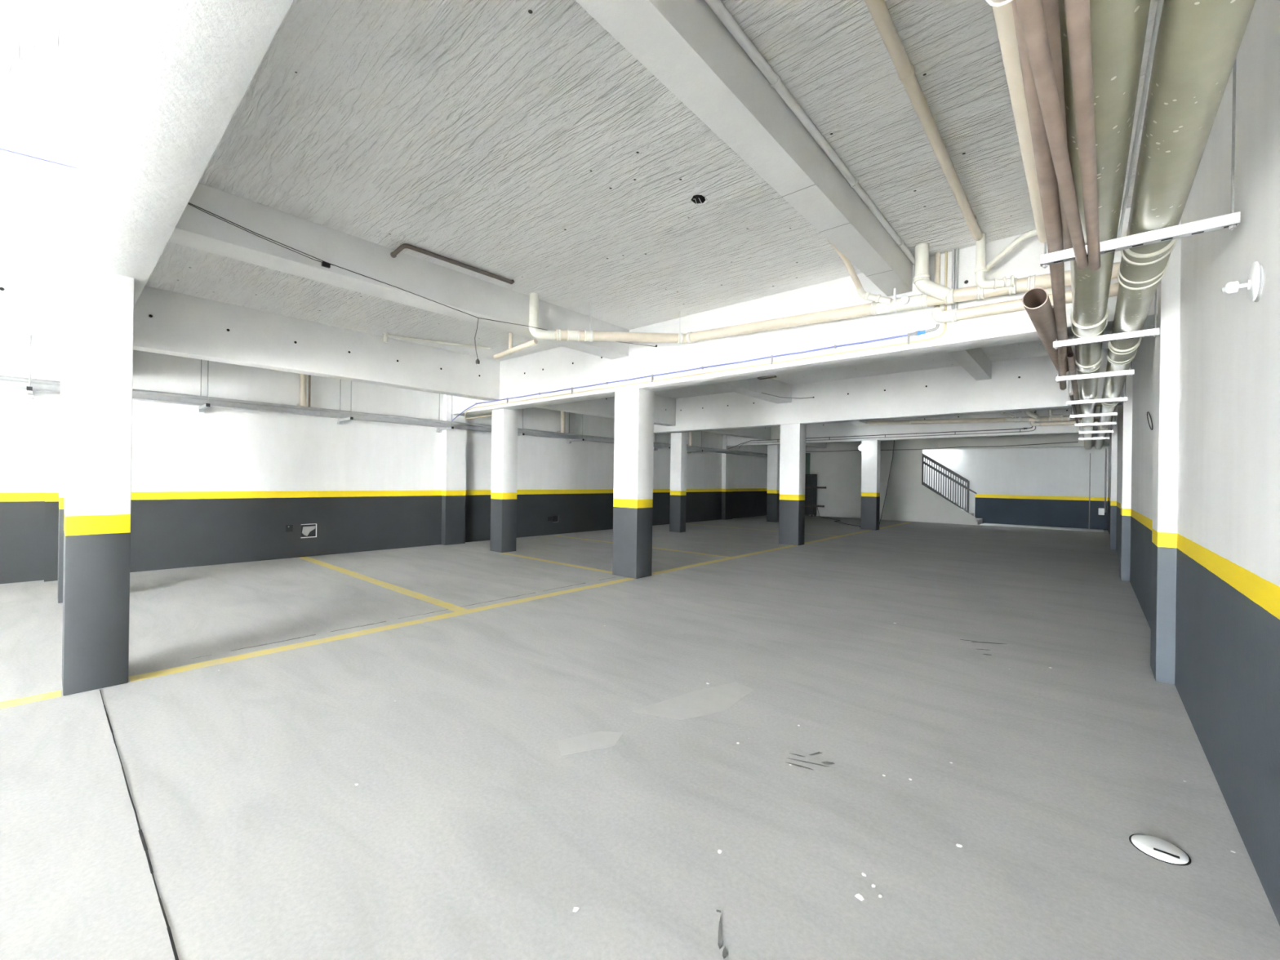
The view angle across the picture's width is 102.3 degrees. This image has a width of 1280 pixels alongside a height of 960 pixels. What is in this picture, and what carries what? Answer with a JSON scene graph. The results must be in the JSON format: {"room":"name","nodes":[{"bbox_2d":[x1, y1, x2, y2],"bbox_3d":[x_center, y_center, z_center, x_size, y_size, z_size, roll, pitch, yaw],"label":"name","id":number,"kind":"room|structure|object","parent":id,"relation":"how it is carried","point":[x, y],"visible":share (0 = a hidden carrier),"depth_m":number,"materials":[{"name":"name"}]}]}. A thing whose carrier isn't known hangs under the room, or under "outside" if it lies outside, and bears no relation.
{"room":"parking garage","nodes":[
{"label":"parking garage","id":0,"kind":"room"},
{"bbox_2d":[0,330,779,583],"bbox_3d":[-3.719,-0.419,10.800,0.200,3.440,32.200,1,0,41],"label":"wall","id":1,"kind":"structure","parent":0,"point":[216,486],"depth_m":8.47,"materials":[{"name":"paint"}]},
{"bbox_2d":[44,337,62,582],"bbox_3d":[-7.195,-0.469,6.540,0.150,3.439,0.450,1,0,41],"label":"pilaster","id":2,"kind":"object","parent":1,"relation":"attached to","point":[54,346],"visible":0.15,"depth_m":6.36,"materials":[{"name":"paint"}]},
{"bbox_2d":[285,524,293,532],"bbox_3d":[-5.703,0.787,8.381,0.009,0.110,0.100,1,0,41],"label":"outlet box","id":3,"kind":"object","parent":1,"relation":"attached to","point":[288,527],"visible":1,"depth_m":8.38,"materials":[{"name":"black"}]},
{"bbox_2d":[296,373,311,407],"bbox_3d":[-5.481,-1.659,8.423,0.217,1.012,0.174,1,0,41],"label":"pipe","id":4,"kind":"object","parent":1,"relation":"attached to","point":[303,378],"visible":0.59,"depth_m":8.32,"materials":[{"name":"beige plastic"}]},
{"bbox_2d":[300,523,316,537],"bbox_3d":[-5.520,0.847,8.592,0.008,0.227,0.230,1,0,41],"label":"outlet box","id":5,"kind":"object","parent":1,"relation":"attached to","point":[308,531],"visible":1,"depth_m":8.59,"materials":[{"name":"white"}]},
{"bbox_2d":[440,394,466,545],"bbox_3d":[-3.771,-0.419,10.473,0.150,3.439,0.440,1,0,41],"label":"pilaster","id":6,"kind":"object","parent":1,"relation":"attached to","point":[454,441],"visible":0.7,"depth_m":10.38,"materials":[{"name":"paint"}]},
{"bbox_2d":[547,515,558,522],"bbox_3d":[-2.110,0.948,12.512,0.008,0.157,0.322,1,0,41],"label":"outlet box","id":7,"kind":"object","parent":1,"relation":"attached to","point":[555,518],"visible":1,"depth_m":12.53,"materials":[{"name":"black plastic"}]},
{"bbox_2d":[556,411,565,432],"bbox_3d":[-1.890,-1.607,12.549,0.217,1.012,0.174,1,0,41],"label":"pipe","id":8,"kind":"object","parent":1,"relation":"attached to","point":[562,413],"visible":0.58,"depth_m":12.44,"materials":[{"name":"beige plastic"}]},
{"bbox_2d":[686,431,692,445],"bbox_3d":[1.609,-1.556,16.569,0.217,1.012,0.174,1,0,41],"label":"pipe","id":9,"kind":"object","parent":1,"relation":"attached to","point":[691,433],"visible":0.58,"depth_m":16.46,"materials":[{"name":"beige plastic"}]},
{"bbox_2d":[721,434,733,519],"bbox_3d":[3.129,-0.319,18.401,0.150,3.439,0.500,1,0,41],"label":"pilaster","id":10,"kind":"object","parent":1,"relation":"attached to","point":[727,459],"visible":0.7,"depth_m":18.25,"materials":[{"name":"paint"}]},
{"bbox_2d":[0,0,1157,398],"bbox_3d":[-0.136,-2.190,6.921,10.660,0.200,31.020,1,0,41],"label":"ceiling","id":11,"kind":"structure","parent":0,"point":[521,141],"depth_m":3.29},
{"bbox_2d":[26,334,34,399],"bbox_3d":[-7.254,-1.593,6.135,0.568,1.195,0.060,1,0,41],"label":"bracket","id":12,"kind":"object","parent":11,"relation":"hanging from","point":[30,394],"visible":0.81,"depth_m":5.98,"materials":[{"name":"metal"}]},
{"bbox_2d":[0,379,767,457],"bbox_3d":[-3.934,-1.066,10.000,0.202,0.068,30.500,1,0,41],"label":"cable tray","id":13,"kind":"object","parent":12,"relation":"on","point":[3,384],"visible":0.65,"depth_m":8.26,"materials":[{"name":"metal"}]},
{"bbox_2d":[0,375,767,454],"bbox_3d":[-3.900,-1.127,9.971,0.062,0.062,30.500,1,0,41],"label":"conduit","id":14,"kind":"object","parent":13,"relation":"in","point":[2,377],"visible":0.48,"depth_m":8.26,"materials":[{"name":"metal"}]},
{"bbox_2d":[0,255,66,339],"bbox_3d":[-7.645,-1.853,3.509,0.261,0.688,4.980,1,0,41],"label":"beam","id":15,"kind":"structure","parent":11,"relation":"attached to","point":[33,294],"depth_m":5.14,"materials":[{"name":"white paint"}]},
{"bbox_2d":[0,115,76,216],"bbox_3d":[-5.317,-1.980,1.484,0.330,0.370,4.980,1,0,41],"label":"beam","id":16,"kind":"structure","parent":11,"relation":"attached to","point":[48,185],"depth_m":3.15,"materials":[{"name":"white paint"}]},
{"bbox_2d":[197,359,209,413],"bbox_3d":[-6.204,-1.578,7.342,0.568,1.195,0.060,1,0,41],"label":"bracket","id":17,"kind":"object","parent":11,"relation":"hanging from","point":[202,407],"visible":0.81,"depth_m":7.30,"materials":[{"name":"metal"}]},
{"bbox_2d":[133,285,500,400],"bbox_3d":[-4.204,-1.803,7.463,0.261,0.688,4.875,1,0,41],"label":"beam","id":18,"kind":"structure","parent":11,"relation":"attached to","point":[167,322],"depth_m":6.84,"materials":[{"name":"white paint"}]},
{"bbox_2d":[337,379,353,424],"bbox_3d":[-4.989,-1.560,8.738,0.568,1.195,0.060,1,0,41],"label":"bracket","id":19,"kind":"object","parent":11,"relation":"hanging from","point":[340,421],"visible":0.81,"depth_m":8.74,"materials":[{"name":"metal"}]},
{"bbox_2d":[168,182,629,359],"bbox_3d":[-1.875,-1.930,5.438,0.330,0.370,4.875,1,0,41],"label":"beam","id":20,"kind":"structure","parent":11,"relation":"attached to","point":[196,228],"depth_m":4.55,"materials":[{"name":"white paint"}]},
{"bbox_2d":[382,331,490,350],"bbox_3d":[-3.062,-2.061,7.841,1.540,0.140,0.090,1,0,-30],"label":"pipe stub","id":21,"kind":"object","parent":11,"relation":"attached to","point":[386,335],"visible":1,"depth_m":7.77,"materials":[{"name":"white plastic"}]},
{"bbox_2d":[436,393,453,432],"bbox_3d":[-3.808,-1.543,10.095,0.568,1.195,0.060,1,0,41],"label":"bracket","id":22,"kind":"object","parent":11,"relation":"hanging from","point":[438,429],"visible":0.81,"depth_m":10.07,"materials":[{"name":"metal"}]},
{"bbox_2d":[390,243,514,284],"bbox_3d":[-1.802,-2.075,5.072,0.262,0.085,1.179,1,0,41],"label":"conduit","id":23,"kind":"object","parent":11,"relation":"attached to","point":[393,254],"visible":1,"depth_m":4.86,"materials":[{"name":"grey metal"}]},
{"bbox_2d":[567,412,584,443],"bbox_3d":[-1.575,-1.510,12.660,0.568,1.195,0.060,1,0,41],"label":"bracket","id":24,"kind":"object","parent":11,"relation":"hanging from","point":[582,439],"visible":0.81,"depth_m":12.66,"materials":[{"name":"metal"}]},
{"bbox_2d":[536,394,675,426],"bbox_3d":[-0.785,-1.753,11.391,0.261,0.688,4.880,1,0,41],"label":"beam","id":25,"kind":"structure","parent":11,"relation":"attached to","point":[664,407],"depth_m":11.33,"materials":[{"name":"white paint"}]},
{"bbox_2d":[687,431,702,453],"bbox_3d":[1.773,-1.462,16.506,0.568,1.195,0.060,1,0,41],"label":"bracket","id":26,"kind":"object","parent":11,"relation":"hanging from","point":[701,450],"visible":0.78,"depth_m":16.34,"materials":[{"name":"metal"}]},
{"bbox_2d":[691,195,707,207],"bbox_3d":[0.440,-2.062,3.823,0.111,0.042,0.137,1,0,41],"label":"ceiling hole","id":27,"kind":"object","parent":11,"relation":"attached to","point":[700,199],"depth_m":3.82,"materials":[{"name":"black"}]},
{"bbox_2d":[703,426,770,439],"bbox_3d":[2.636,-1.703,15.321,0.261,0.688,4.900,1,0,41],"label":"beam","id":28,"kind":"structure","parent":11,"relation":"attached to","point":[763,433],"depth_m":16.06,"materials":[{"name":"white paint"}]},
{"bbox_2d":[574,0,912,296],"bbox_3d":[0.867,-1.931,3.052,0.216,0.292,4.875,1,0,41],"label":"ceiling beam","id":29,"kind":"structure","parent":11,"relation":"attached to","point":[684,44],"depth_m":2.60,"materials":[{"name":"white paint"}]},
{"bbox_2d":[704,0,915,265],"bbox_3d":[0.968,-2.043,2.962,0.056,0.055,4.860,1,0,41],"label":"conduit","id":30,"kind":"object","parent":29,"relation":"attached to","point":[717,7],"visible":0.94,"depth_m":2.81,"materials":[{"name":"grey metal"}]},
{"bbox_2d":[706,377,791,404],"bbox_3d":[1.544,-1.880,9.366,0.330,0.370,4.880,1,0,41],"label":"beam","id":31,"kind":"structure","parent":11,"relation":"attached to","point":[753,387],"depth_m":10.17,"materials":[{"name":"white paint"}]},
{"bbox_2d":[493,0,1119,359],"bbox_3d":[-0.613,-1.803,3.219,5.854,0.666,6.417,1,0,41],"label":"pipe","id":32,"kind":"object","parent":11,"relation":"hanging from","point":[935,294],"visible":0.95,"depth_m":4.46,"materials":[{"name":"white plastic"}]},
{"bbox_2d":[805,442,826,448],"bbox_3d":[5.912,-1.656,19.085,0.261,0.688,4.480,1,0,41],"label":"beam","id":33,"kind":"structure","parent":11,"relation":"attached to","point":[822,445],"depth_m":20.15,"materials":[{"name":"white paint"}]},
{"bbox_2d":[848,420,869,425],"bbox_3d":[4.964,-1.830,13.296,0.330,0.370,4.900,1,0,41],"label":"beam","id":34,"kind":"structure","parent":11,"relation":"attached to","point":[857,423],"depth_m":14.76,"materials":[{"name":"white paint"}]},
{"bbox_2d":[859,440,894,527],"bbox_3d":[7.175,-0.263,15.599,0.945,3.439,0.064,1,0,35],"label":"hanging wire","id":35,"kind":"object","parent":11,"relation":"hanging from","point":[894,440],"visible":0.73,"depth_m":15.41,"materials":[{"name":"black"}]},
{"bbox_2d":[934,252,940,308],"bbox_3d":[2.691,-1.805,4.661,0.043,0.490,0.044,1,0,41],"label":"conduit","id":36,"kind":"object","parent":11,"relation":"attached to","point":[937,255],"visible":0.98,"depth_m":4.64,"materials":[{"name":"beige plastic"}]},
{"bbox_2d":[951,248,955,309],"bbox_3d":[2.785,-1.779,4.579,0.023,0.540,0.024,1,0,41],"label":"conduit","id":37,"kind":"object","parent":11,"relation":"attached to","point":[953,250],"visible":0.66,"depth_m":4.57,"materials":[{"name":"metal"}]},
{"bbox_2d":[955,248,958,309],"bbox_3d":[2.807,-1.779,4.559,0.016,0.540,0.016,1,0,41],"label":"conduit","id":38,"kind":"object","parent":11,"relation":"attached to","point":[957,273],"visible":0.75,"depth_m":4.55,"materials":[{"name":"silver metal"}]},
{"bbox_2d":[947,347,991,380],"bbox_3d":[4.286,-1.882,6.979,0.216,0.290,4.880,1,0,41],"label":"ceiling beam","id":39,"kind":"structure","parent":11,"relation":"attached to","point":[975,362],"depth_m":7.82,"materials":[{"name":"white paint"}]},
{"bbox_2d":[857,408,1098,425],"bbox_3d":[6.915,-1.694,11.546,5.438,0.588,4.813,1,0,41],"label":"pipe","id":40,"kind":"object","parent":11,"relation":"attached to","point":[1033,417],"visible":0.81,"depth_m":12.89,"materials":[{"name":"beige plastic"}]},
{"bbox_2d":[1070,351,1116,418],"bbox_3d":[6.878,-1.468,7.818,0.534,1.045,0.044,1,0,41],"label":"hanger","id":41,"kind":"object","parent":11,"relation":"hanging from","point":[1114,414],"visible":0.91,"depth_m":7.81,"materials":[{"name":"metal"}]},
{"bbox_2d":[1078,420,1109,440],"bbox_3d":[10.219,-1.419,11.605,0.526,1.045,0.044,1,0,41],"label":"hanger","id":42,"kind":"object","parent":11,"relation":"hanging from","point":[1108,437],"visible":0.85,"depth_m":11.61,"materials":[{"name":"metal"}]},
{"bbox_2d":[1055,360,1133,382],"bbox_3d":[4.439,-1.503,5.036,0.573,1.045,0.044,1,0,41],"label":"hanger","id":43,"kind":"object","parent":11,"relation":"hanging from","point":[1126,372],"visible":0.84,"depth_m":5.01,"materials":[{"name":"metal"}]},
{"bbox_2d":[1075,416,1116,426],"bbox_3d":[7.893,-1.453,8.923,0.538,1.045,0.044,1,0,41],"label":"hanger","id":44,"kind":"object","parent":11,"relation":"hanging from","point":[1115,422],"visible":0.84,"depth_m":8.89,"materials":[{"name":"metal"}]},
{"bbox_2d":[1069,392,1079,423],"bbox_3d":[6.587,-1.029,7.803,0.036,0.036,4.000,1,0,41],"label":"pipe","id":45,"kind":"object","parent":44,"relation":"on","point":[1071,395],"visible":0.76,"depth_m":7.26,"materials":[{"name":"grey metal"}]},
{"bbox_2d":[1078,417,1113,434],"bbox_3d":[9.057,-1.436,10.230,0.518,1.045,0.044,1,0,41],"label":"hanger","id":46,"kind":"object","parent":11,"relation":"hanging from","point":[1112,430],"visible":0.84,"depth_m":10.21,"materials":[{"name":"metal"}]},
{"bbox_2d":[1066,336,1127,405],"bbox_3d":[5.779,-1.484,6.521,0.573,1.045,0.044,1,0,41],"label":"hanger","id":47,"kind":"object","parent":11,"relation":"hanging from","point":[1113,399],"visible":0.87,"depth_m":6.51,"materials":[{"name":"metal"}]},
{"bbox_2d":[1066,351,1082,420],"bbox_3d":[5.528,-1.052,6.524,0.052,0.050,5.520,1,0,41],"label":"pipe","id":48,"kind":"object","parent":47,"relation":"on","point":[1070,356],"visible":0.88,"depth_m":5.45,"materials":[{"name":"brown plastic"}]},
{"bbox_2d":[1053,289,1159,349],"bbox_3d":[3.397,-1.518,3.769,0.573,1.045,0.044,1,0,41],"label":"hanger","id":49,"kind":"object","parent":11,"relation":"hanging from","point":[1154,332],"visible":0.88,"depth_m":3.72,"materials":[{"name":"metal"}]},
{"bbox_2d":[1011,0,1067,390],"bbox_3d":[2.085,-1.104,2.607,0.094,0.059,8.651,1,0,40],"label":"pipe","id":50,"kind":"object","parent":49,"relation":"on","point":[1046,173],"visible":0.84,"depth_m":1.93,"materials":[{"name":"plastic"}]},
{"bbox_2d":[1022,287,1069,372],"bbox_3d":[3.386,-1.132,4.226,0.128,0.252,3.105,1,0,42],"label":"pipe","id":51,"kind":"object","parent":49,"relation":"on","point":[1036,301],"visible":0.7,"depth_m":3.35,"materials":[{"name":"brown plastic"}]},
{"bbox_2d":[1052,306,1072,353],"bbox_3d":[3.408,-1.160,4.141,0.046,0.048,1.701,1,0,43],"label":"pipe","id":52,"kind":"object","parent":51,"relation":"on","point":[1068,348],"visible":0.15,"depth_m":4.48,"materials":[{"name":"brown plastic"}]},
{"bbox_2d":[1040,57,1240,268],"bbox_3d":[2.174,-1.536,2.275,0.631,1.045,0.044,1,0,41],"label":"hanger","id":53,"kind":"object","parent":11,"relation":"hanging from","point":[1231,220],"visible":0.88,"depth_m":2.18,"materials":[{"name":"metal"}]},
{"bbox_2d":[1041,0,1072,249],"bbox_3d":[0.661,-1.113,0.864,0.034,0.034,4.150,1,0,41],"label":"pipe","id":54,"kind":"object","parent":53,"relation":"on","point":[1051,7],"visible":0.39,"depth_m":1.33,"materials":[{"name":"plastic"}]},
{"bbox_2d":[1117,0,1164,238],"bbox_3d":[0.928,-1.097,0.880,0.021,0.010,3.725,1,0,41],"label":"pipe","id":55,"kind":"object","parent":53,"relation":"on","point":[1160,2],"visible":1,"depth_m":1.47,"materials":[{"name":"grey metal"}]},
{"bbox_3d":[0.874,-1.555,0.781,0.620,1.045,0.043,1,0,41],"label":"hanger","id":56,"kind":"object","parent":11,"relation":"hanging from","visible":0},
{"bbox_2d":[1016,0,1088,269],"bbox_3d":[0.691,-1.030,0.930,0.068,0.043,4.092,1,0,43],"label":"pipe","id":57,"kind":"object","parent":56,"relation":"hanging from","point":[1031,15],"visible":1,"depth_m":1.40,"materials":[{"name":"plastic"}]},
{"bbox_2d":[1064,0,1100,271],"bbox_3d":[0.762,-1.029,0.904,0.050,0.042,4.146,1,0,42],"label":"pipe","id":58,"kind":"object","parent":56,"relation":"hanging from","point":[1077,14],"visible":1,"depth_m":1.40,"materials":[{"name":"plastic"}]},
{"bbox_2d":[1058,0,1151,449],"bbox_3d":[5.898,-1.107,6.739,0.263,0.200,23.091,1,0,41],"label":"drain pipe","id":59,"kind":"object","parent":56,"relation":"on","point":[1118,28],"visible":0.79,"depth_m":1.66,"materials":[{"name":"grey plastic"}]},
{"bbox_2d":[1094,0,1255,449],"bbox_3d":[6.046,-1.102,6.611,0.195,0.195,23.090,1,0,41],"label":"drain pipe","id":60,"kind":"object","parent":56,"relation":"on","point":[1198,42],"visible":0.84,"depth_m":1.64,"materials":[{"name":"grey plastic"}]},
{"bbox_2d":[0,515,1279,959],"bbox_3d":[0.200,1.454,7.365,10.660,0.202,32.200,1,0,41],"label":"floor","id":61,"kind":"structure","parent":0,"point":[900,740],"depth_m":2.47,"materials":[{"name":"concrete"}]},
{"bbox_2d":[57,349,66,603],"bbox_3d":[-6.005,-0.038,5.545,0.400,2.609,0.320,1,0,41],"label":"column","id":62,"kind":"structure","parent":61,"relation":"on","point":[63,374],"depth_m":5.31,"materials":[{"name":"paint"}]},
{"bbox_2d":[62,263,133,696],"bbox_3d":[-3.527,-0.003,3.351,0.440,2.609,0.280,1,0,41],"label":"column","id":63,"kind":"structure","parent":61,"relation":"on","point":[100,304],"depth_m":3.20,"materials":[{"name":"paint"}]},
{"bbox_2d":[62,0,293,351],"bbox_3d":[-3.329,-1.717,3.261,10.260,0.838,0.315,1,0,41],"label":"cross beam","id":64,"kind":"structure","parent":63,"relation":"on","point":[164,82],"depth_m":1.82,"materials":[{"name":"paint"}]},
{"bbox_2d":[0,148,76,168],"bbox_3d":[-4.867,-1.879,1.675,0.008,0.188,4.100,1,0,41],"label":"wire","id":65,"kind":"object","parent":64,"relation":"hanging from","point":[0,148],"visible":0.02,"depth_m":3.10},
{"bbox_2d":[187,202,656,346],"bbox_3d":[-1.633,-1.827,5.237,4.882,0.295,0.238,1,0,-44],"label":"wire","id":66,"kind":"object","parent":64,"relation":"hanging from","point":[324,264],"visible":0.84,"depth_m":4.25,"materials":[{"name":"black"}]},
{"bbox_2d":[474,319,479,365],"bbox_3d":[-1.689,-1.439,5.358,0.052,0.491,0.043,1,0,41],"label":"holder","id":67,"kind":"object","parent":66,"relation":"hanging from","point":[477,362],"visible":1,"depth_m":5.35,"materials":[{"name":"black metal"}]},
{"bbox_2d":[489,408,518,552],"bbox_3d":[-2.523,0.013,9.568,0.370,2.609,0.320,1,0,41],"label":"column","id":68,"kind":"structure","parent":61,"relation":"on","point":[504,421],"depth_m":9.44,"materials":[{"name":"paint"}]},
{"bbox_2d":[612,387,653,578],"bbox_3d":[-0.096,0.047,7.312,0.455,2.609,0.335,1,0,41],"label":"column","id":69,"kind":"structure","parent":61,"relation":"on","point":[633,438],"depth_m":7.17,"materials":[{"name":"paint"}]},
{"bbox_2d":[450,207,1158,416],"bbox_3d":[0.083,-1.671,7.181,10.260,0.830,0.331,1,0,41],"label":"cross beam","id":70,"kind":"structure","parent":69,"relation":"on","point":[559,368],"depth_m":5.63,"materials":[{"name":"white paint"}]},
{"bbox_2d":[452,324,939,420],"bbox_3d":[-0.531,-1.296,7.484,8.591,0.319,0.049,1,0,41],"label":"cable","id":71,"kind":"object","parent":70,"relation":"attached to","point":[918,332],"visible":1,"depth_m":5.88,"materials":[{"name":"blue plastic"}]},
{"bbox_2d":[464,251,947,418],"bbox_3d":[-0.219,-1.616,7.462,8.212,0.949,0.399,1,0,41],"label":"cable","id":72,"kind":"object","parent":70,"relation":"attached to","point":[946,252],"visible":0.95,"depth_m":5.69,"materials":[{"name":"beige plastic"}]},
{"bbox_2d":[757,374,776,379],"bbox_3d":[1.516,-1.225,6.154,0.220,0.021,0.070,1,0,41],"label":"duct","id":73,"kind":"object","parent":70,"relation":"attached to","point":[773,375],"visible":1,"depth_m":6.13,"materials":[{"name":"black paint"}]},
{"bbox_2d":[931,282,1119,323],"bbox_3d":[3.167,-1.449,4.189,1.417,0.140,0.110,1,0,41],"label":"drain pipe","id":74,"kind":"object","parent":70,"relation":"attached to","point":[939,315],"visible":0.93,"depth_m":4.35,"materials":[{"name":"beige plastic"}]},
{"bbox_2d":[669,432,687,532],"bbox_3d":[1.011,0.065,13.643,0.350,2.609,0.250,1,0,41],"label":"column","id":75,"kind":"structure","parent":61,"relation":"on","point":[678,440],"depth_m":13.54,"materials":[{"name":"paint"}]},
{"bbox_2d":[766,444,779,522],"bbox_3d":[4.577,0.117,17.573,0.370,2.609,0.320,1,0,41],"label":"column","id":76,"kind":"structure","parent":61,"relation":"on","point":[773,451],"depth_m":17.43,"materials":[{"name":"paint"}]},
{"bbox_2d":[778,423,805,546],"bbox_3d":[3.321,0.097,11.241,0.450,2.609,0.320,1,0,41],"label":"column","id":77,"kind":"structure","parent":61,"relation":"on","point":[793,436],"depth_m":11.11,"materials":[{"name":"paint"}]},
{"bbox_2d":[653,348,1122,434],"bbox_3d":[3.500,-1.622,11.107,10.260,0.830,0.321,1,0,41],"label":"cross beam","id":78,"kind":"structure","parent":77,"relation":"on","point":[1029,384],"depth_m":9.75,"materials":[{"name":"white paint"}]},
{"bbox_2d":[804,474,817,516],"bbox_3d":[6.605,0.606,20.915,1.010,1.690,0.385,1,0,41],"label":"storage rack","id":79,"kind":"object","parent":61,"relation":"on","point":[811,480],"visible":0.42,"depth_m":20.79,"materials":[{"name":"metal"}]},
{"bbox_2d":[860,440,880,530],"bbox_3d":[6.754,0.146,15.094,0.430,2.609,0.320,1,0,41],"label":"column","id":80,"kind":"structure","parent":61,"relation":"on","point":[870,457],"depth_m":14.97,"materials":[{"name":"paint"}]},
{"bbox_2d":[726,406,1111,446],"bbox_3d":[6.920,-1.572,15.037,10.260,0.830,0.301,1,0,41],"label":"cross beam","id":81,"kind":"structure","parent":80,"relation":"on","point":[844,429],"depth_m":14.09,"materials":[{"name":"white paint"}]},
{"bbox_2d":[728,426,1033,448],"bbox_3d":[6.317,-1.196,15.350,8.591,0.319,0.049,1,0,41],"label":"cable","id":82,"kind":"object","parent":81,"relation":"attached to","point":[1032,426],"visible":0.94,"depth_m":14.30,"materials":[{"name":"black plastic"}]},
{"bbox_2d":[738,410,1035,448],"bbox_3d":[6.520,-1.519,15.204,8.212,0.947,0.068,1,0,41],"label":"cable","id":83,"kind":"object","parent":81,"relation":"attached to","point":[1035,411],"visible":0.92,"depth_m":14.25,"materials":[{"name":"grey plastic"}]},
{"bbox_2d":[1030,419,1098,426],"bbox_3d":[10.007,-1.349,12.049,1.417,0.140,0.110,1,0,41],"label":"drain pipe","id":84,"kind":"object","parent":81,"relation":"attached to","point":[1071,422],"visible":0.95,"depth_m":12.18,"materials":[{"name":"beige plastic"}]},
{"bbox_2d":[939,492,982,524],"bbox_3d":[10.452,0.367,18.885,3.426,2.275,0.970,1,0,41],"label":"staircase","id":85,"kind":"structure","parent":61,"relation":"on","point":[980,521],"depth_m":17.92,"materials":[{"name":"grey concrete"}]},
{"bbox_2d":[1128,834,1191,866],"bbox_3d":[1.937,1.370,1.923,0.164,0.016,0.164,1,0,41],"label":"floor drain","id":86,"kind":"object","parent":61,"relation":"on","point":[1157,848],"visible":1,"depth_m":1.90,"materials":[{"name":"white plastic"}]},
{"bbox_2d":[805,432,1110,524],"bbox_3d":[9.981,-0.222,18.574,10.260,3.440,0.120,1,0,41],"label":"wall","id":87,"kind":"structure","parent":0,"point":[907,499],"depth_m":18.88,"materials":[{"name":"grey paint"}]},
{"bbox_2d":[804,453,809,515],"bbox_3d":[6.586,0.171,21.405,0.930,2.560,0.060,1,0,41],"label":"door","id":88,"kind":"structure","parent":87,"relation":"in","point":[807,455],"depth_m":21.13,"materials":[{"name":"green paint"}]},
{"bbox_2d":[805,441,1078,452],"bbox_3d":[9.981,-1.148,18.490,8.751,0.128,0.020,1,0,41],"label":"cable","id":89,"kind":"object","parent":87,"relation":"attached to","point":[1069,442],"visible":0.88,"depth_m":17.66,"materials":[{"name":"black plastic"}]},
{"bbox_2d":[921,453,976,513],"bbox_3d":[10.706,0.119,17.898,1.672,2.148,0.044,1,0,41],"label":"stair railing","id":90,"kind":"object","parent":87,"relation":"attached to","point":[923,468],"visible":1,"depth_m":17.97,"materials":[{"name":"grey metal"}]},
{"bbox_2d":[923,446,1108,530],"bbox_3d":[10.749,-1.591,19.434,10.260,6.200,0.200,1,0,41],"label":"wall","id":91,"kind":"structure","parent":0,"point":[1040,486],"depth_m":17.25,"materials":[{"name":"paint"}]},
{"bbox_2d":[980,523,1103,532],"bbox_3d":[12.938,1.533,16.713,3.120,0.012,0.969,1,0,41],"label":"trim","id":92,"kind":"structure","parent":91,"relation":"attached to","point":[984,524],"depth_m":16.54,"materials":[{"name":"concrete"}]},
{"bbox_2d":[1088,453,1090,528],"bbox_3d":[14.193,0.357,16.263,0.023,2.400,0.024,1,0,41],"label":"conduit","id":93,"kind":"object","parent":91,"relation":"attached to","point":[1090,453],"visible":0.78,"depth_m":16.25,"materials":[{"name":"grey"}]},
{"bbox_2d":[1097,448,1106,515],"bbox_3d":[14.406,0.050,16.045,0.181,2.080,0.080,1,0,41],"label":"junction box","id":94,"kind":"object","parent":91,"relation":"attached to","point":[1101,511],"visible":1,"depth_m":16.00,"materials":[{"name":"white plastic"}]},
{"bbox_2d":[991,0,1047,243],"bbox_3d":[0.604,-1.197,0.908,0.089,0.081,4.140,1,0,41],"label":"pipe","id":95,"kind":"object","parent":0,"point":[1003,15],"visible":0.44,"depth_m":1.56,"materials":[{"name":"plastic"}]},
{"bbox_2d":[986,0,1012,7],"bbox_3d":[0.781,-1.044,1.071,0.110,0.086,0.025,1,0,41],"label":"tie","id":96,"kind":"object","parent":95,"relation":"attached to","point":[990,2],"visible":1,"depth_m":1.10,"materials":[{"name":"beige plastic"}]},
{"bbox_2d":[1107,0,1279,925],"bbox_3d":[4.170,-0.310,3.932,0.200,3.440,32.200,1,0,41],"label":"wall","id":97,"kind":"structure","parent":0,"point":[1227,668],"depth_m":2.16,"materials":[{"name":"paint"}]},
{"bbox_2d":[1109,404,1118,549],"bbox_3d":[10.440,-0.218,11.359,0.093,3.439,0.599,1,0,41],"label":"pilaster","id":98,"kind":"object","parent":97,"relation":"attached to","point":[1114,435],"visible":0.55,"depth_m":11.13,"materials":[{"name":"paint"}]},
{"bbox_2d":[1120,360,1133,582],"bbox_3d":[7.119,-0.266,7.543,0.093,3.439,0.420,1,0,41],"label":"pilaster","id":99,"kind":"object","parent":97,"relation":"attached to","point":[1126,411],"visible":0.7,"depth_m":7.39,"materials":[{"name":"paint"}]},
{"bbox_2d":[1146,411,1152,430],"bbox_3d":[5.113,-0.596,5.168,0.010,0.235,0.607,1,0,41],"label":"wire loop","id":100,"kind":"object","parent":97,"relation":"attached to","point":[1148,411],"visible":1,"depth_m":5.14,"materials":[{"name":"black metal"}]},
{"bbox_2d":[1150,217,1181,684],"bbox_3d":[3.790,-0.315,3.719,0.093,3.439,0.420,1,0,41],"label":"pilaster","id":101,"kind":"object","parent":97,"relation":"attached to","point":[1166,345],"visible":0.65,"depth_m":3.57,"materials":[{"name":"paint"}]},
{"bbox_2d":[1221,261,1262,302],"bbox_3d":[2.215,-0.723,1.901,0.090,0.141,0.151,1,0,41],"label":"wall lamp","id":102,"kind":"object","parent":97,"relation":"attached to","point":[1255,278],"visible":1,"depth_m":1.86,"materials":[{"name":"white plastic"}]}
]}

